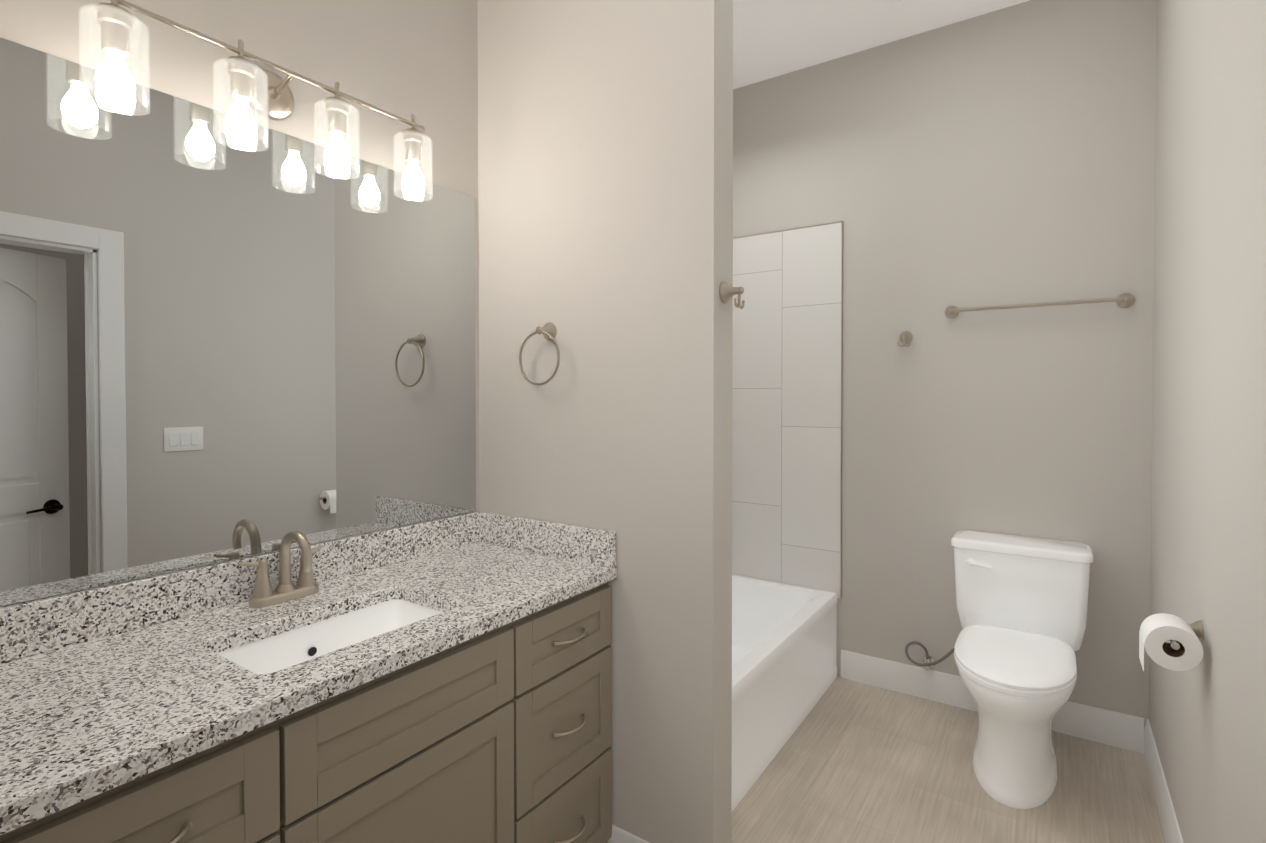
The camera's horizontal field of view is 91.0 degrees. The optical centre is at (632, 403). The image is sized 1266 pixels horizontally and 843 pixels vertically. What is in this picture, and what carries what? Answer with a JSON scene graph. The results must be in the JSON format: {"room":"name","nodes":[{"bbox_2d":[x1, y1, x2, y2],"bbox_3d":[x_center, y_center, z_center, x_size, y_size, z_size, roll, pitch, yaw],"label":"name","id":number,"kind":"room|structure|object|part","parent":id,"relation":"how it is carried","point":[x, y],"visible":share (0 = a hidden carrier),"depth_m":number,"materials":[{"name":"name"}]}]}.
{"room":"bathroom","nodes":[
{"label":"bathroom","id":0,"kind":"room"},
{"bbox_2d":[0,0,478,606],"bbox_3d":[-0.482,-0.160,2.272,0.114,3.030,3.200,1,1,34],"label":"wall","id":1,"kind":"structure","parent":0,"point":[408,58],"depth_m":1.70,"materials":[{"name":"paint"}]},
{"bbox_2d":[0,38,475,605],"bbox_3d":[-0.894,-0.155,1.558,0.005,1.050,1.290,1,1,34],"label":"mirror","id":2,"kind":"object","parent":1,"relation":"attached to","point":[212,350],"visible":1,"depth_m":1.42,"materials":[{"name":"silver mirror"}]},
{"bbox_2d":[0,511,479,662],"bbox_3d":[-0.887,0.422,1.563,0.020,0.100,1.326,1,1,34],"label":"backsplash","id":3,"kind":"structure","parent":1,"relation":"attached to","point":[33,627],"depth_m":1.36,"materials":[{"name":"grey stone"}]},
{"bbox_2d":[79,0,432,200],"bbox_3d":[-0.835,-0.702,1.497,0.164,0.236,0.779,1,1,34],"label":"sconce","id":4,"kind":"object","parent":1,"relation":"attached to","point":[266,94],"visible":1,"depth_m":1.38,"materials":[{"name":"glass"}]},
{"bbox_2d":[478,0,732,842],"bbox_3d":[-0.125,-0.155,1.909,0.885,3.030,0.114,1,1,34],"label":"wall","id":5,"kind":"structure","parent":0,"point":[605,187],"depth_m":1.76,"materials":[{"name":"paint"}]},
{"bbox_2d":[519,322,559,385],"bbox_3d":[-0.274,-0.153,1.905,0.166,0.196,0.059,1,1,34],"label":"towel ring","id":6,"kind":"object","parent":5,"relation":"attached to","point":[548,330],"visible":1,"depth_m":1.90,"materials":[{"name":"silver metal"}]},
{"bbox_2d":[480,511,615,566],"bbox_3d":[-0.283,0.416,1.941,0.553,0.100,0.020,1,1,34],"label":"backsplash","id":7,"kind":"structure","parent":5,"relation":"attached to","point":[586,544],"depth_m":1.91,"materials":[{"name":"grey stone"}]},
{"bbox_2d":[607,825,649,842],"bbox_3d":[0.073,1.296,1.718,0.347,0.133,0.014,1,1,34],"label":"baseboard","id":8,"kind":"structure","parent":5,"relation":"attached to","point":[619,835],"depth_m":1.79,"materials":[{"name":"white paint"}]},
{"bbox_2d":[719,282,744,308],"bbox_3d":[0.265,-0.287,1.642,0.057,0.074,0.059,1,1,34],"label":"robe hook","id":9,"kind":"object","parent":5,"relation":"attached to","point":[727,292],"visible":1,"depth_m":1.63,"materials":[{"name":"silver metal"}]},
{"bbox_2d":[733,0,1028,88],"bbox_3d":[0.361,-1.717,1.676,2.153,0.100,3.200,1,1,34],"label":"ceiling","id":10,"kind":"structure","parent":0,"point":[773,38],"depth_m":2.78,"materials":[{"name":"paint"}]},
{"bbox_2d":[888,0,909,6],"bbox_3d":[1.122,-1.671,2.409,0.300,0.012,0.300,1,1,34],"label":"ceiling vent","id":11,"kind":"object","parent":10,"relation":"in","point":[893,2],"visible":0.91,"depth_m":2.59,"materials":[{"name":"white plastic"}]},
{"bbox_2d":[733,0,1156,725],"bbox_3d":[1.229,-0.171,2.974,2.153,3.030,0.114,1,1,34],"label":"wall","id":12,"kind":"structure","parent":0,"point":[1003,156],"depth_m":2.70,"materials":[{"name":"paint"}]},
{"bbox_2d":[732,221,842,598],"bbox_3d":[0.283,0.042,2.627,0.754,1.844,1.527,1,1,34],"label":"wall tile","id":13,"kind":"structure","parent":12,"relation":"attached to","point":[787,426],"depth_m":3.19,"materials":[{"name":"tile"}]},
{"bbox_2d":[897,331,911,346],"bbox_3d":[1.247,-0.296,2.856,0.059,0.074,0.057,1,1,34],"label":"robe hook","id":14,"kind":"object","parent":12,"relation":"attached to","point":[905,336],"visible":0.96,"depth_m":2.86,"materials":[{"name":"silver metal"}]},
{"bbox_2d":[841,650,1138,752],"bbox_3d":[1.495,1.282,2.736,1.146,0.133,0.014,1,1,34],"label":"baseboard","id":15,"kind":"structure","parent":12,"relation":"attached to","point":[1117,729],"depth_m":2.77,"materials":[{"name":"white paint"}]},
{"bbox_2d":[945,293,1133,317],"bbox_3d":[1.654,-0.405,2.577,0.663,0.055,0.057,1,1,34],"label":"towel rail","id":16,"kind":"object","parent":12,"relation":"attached to","point":[1125,300],"visible":1,"depth_m":2.53,"materials":[{"name":"silver metal"}]},
{"bbox_2d":[731,675,1164,842],"bbox_3d":[0.357,1.428,0.661,3.339,0.100,4.956,1,1,34],"label":"floor","id":17,"kind":"structure","parent":0,"point":[852,761],"depth_m":2.19,"materials":[{"name":"plastic"}]},
{"bbox_2d":[0,575,616,842],"bbox_3d":[-0.649,0.938,1.408,0.596,0.859,1.326,1,1,34],"label":"bathroom vanity","id":18,"kind":"object","parent":17,"relation":"on","point":[446,680],"depth_m":1.26,"materials":[{"name":"beige paint"}]},
{"bbox_2d":[0,543,616,822],"bbox_3d":[-0.657,0.491,1.407,0.578,0.033,1.326,1,1,34],"label":"countertop","id":19,"kind":"structure","parent":18,"relation":"on","point":[76,718],"depth_m":1.12,"materials":[{"name":"grey stone"}]},
{"bbox_2d":[236,531,327,610],"bbox_3d":[-0.808,0.388,1.484,0.141,0.171,0.200,1,1,34],"label":"faucet","id":20,"kind":"object","parent":19,"relation":"on","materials":[{"name":"silver metal"}]},
{"bbox_2d":[212,591,447,674],"bbox_3d":[-0.633,0.573,1.355,0.320,0.154,0.510,1,1,34],"label":"sink","id":21,"kind":"object","parent":19,"relation":"in","point":[264,651],"depth_m":1.45,"materials":[{"name":"white ceramic"}]},
{"bbox_2d":[731,574,836,812],"bbox_3d":[0.282,1.141,2.644,0.728,0.416,1.504,1,1,34],"label":"bathtub","id":22,"kind":"object","parent":17,"relation":"on","point":[784,666],"visible":0.25,"depth_m":2.60,"materials":[{"name":"white ceramic"}]},
{"bbox_2d":[905,530,1092,808],"bbox_3d":[1.341,0.958,2.375,0.678,0.790,0.776,1,1,34],"label":"toilet","id":23,"kind":"object","parent":17,"relation":"on","point":[1022,604],"visible":1,"depth_m":2.32,"materials":[{"name":"white ceramic"}]},
{"bbox_3d":[1.365,0.912,2.234,0.372,0.050,0.569,1,1,34],"label":"seat","id":24,"kind":"part","parent":23,"relation":"part of","materials":[{"name":"white plastic"}]},
{"bbox_2d":[1149,0,1265,842],"bbox_3d":[1.171,-0.143,1.078,0.114,3.030,3.086,1,1,34],"label":"wall","id":25,"kind":"structure","parent":0,"point":[1207,718],"depth_m":1.47,"materials":[{"name":"paint"}]},
{"bbox_2d":[1139,717,1183,842],"bbox_3d":[1.412,1.298,1.564,0.014,0.133,2.046,1,1,34],"label":"baseboard","id":26,"kind":"structure","parent":25,"relation":"attached to","point":[1147,746],"depth_m":2.07,"materials":[{"name":"white paint"}]},
{"bbox_2d":[1139,613,1203,671],"bbox_3d":[1.332,0.593,1.535,0.122,0.124,0.188,1,1,34],"label":"toilet paper holder","id":27,"kind":"object","parent":25,"relation":"attached to","point":[1183,650],"visible":1,"depth_m":1.50,"materials":[{"name":"white paper"}]}
]}

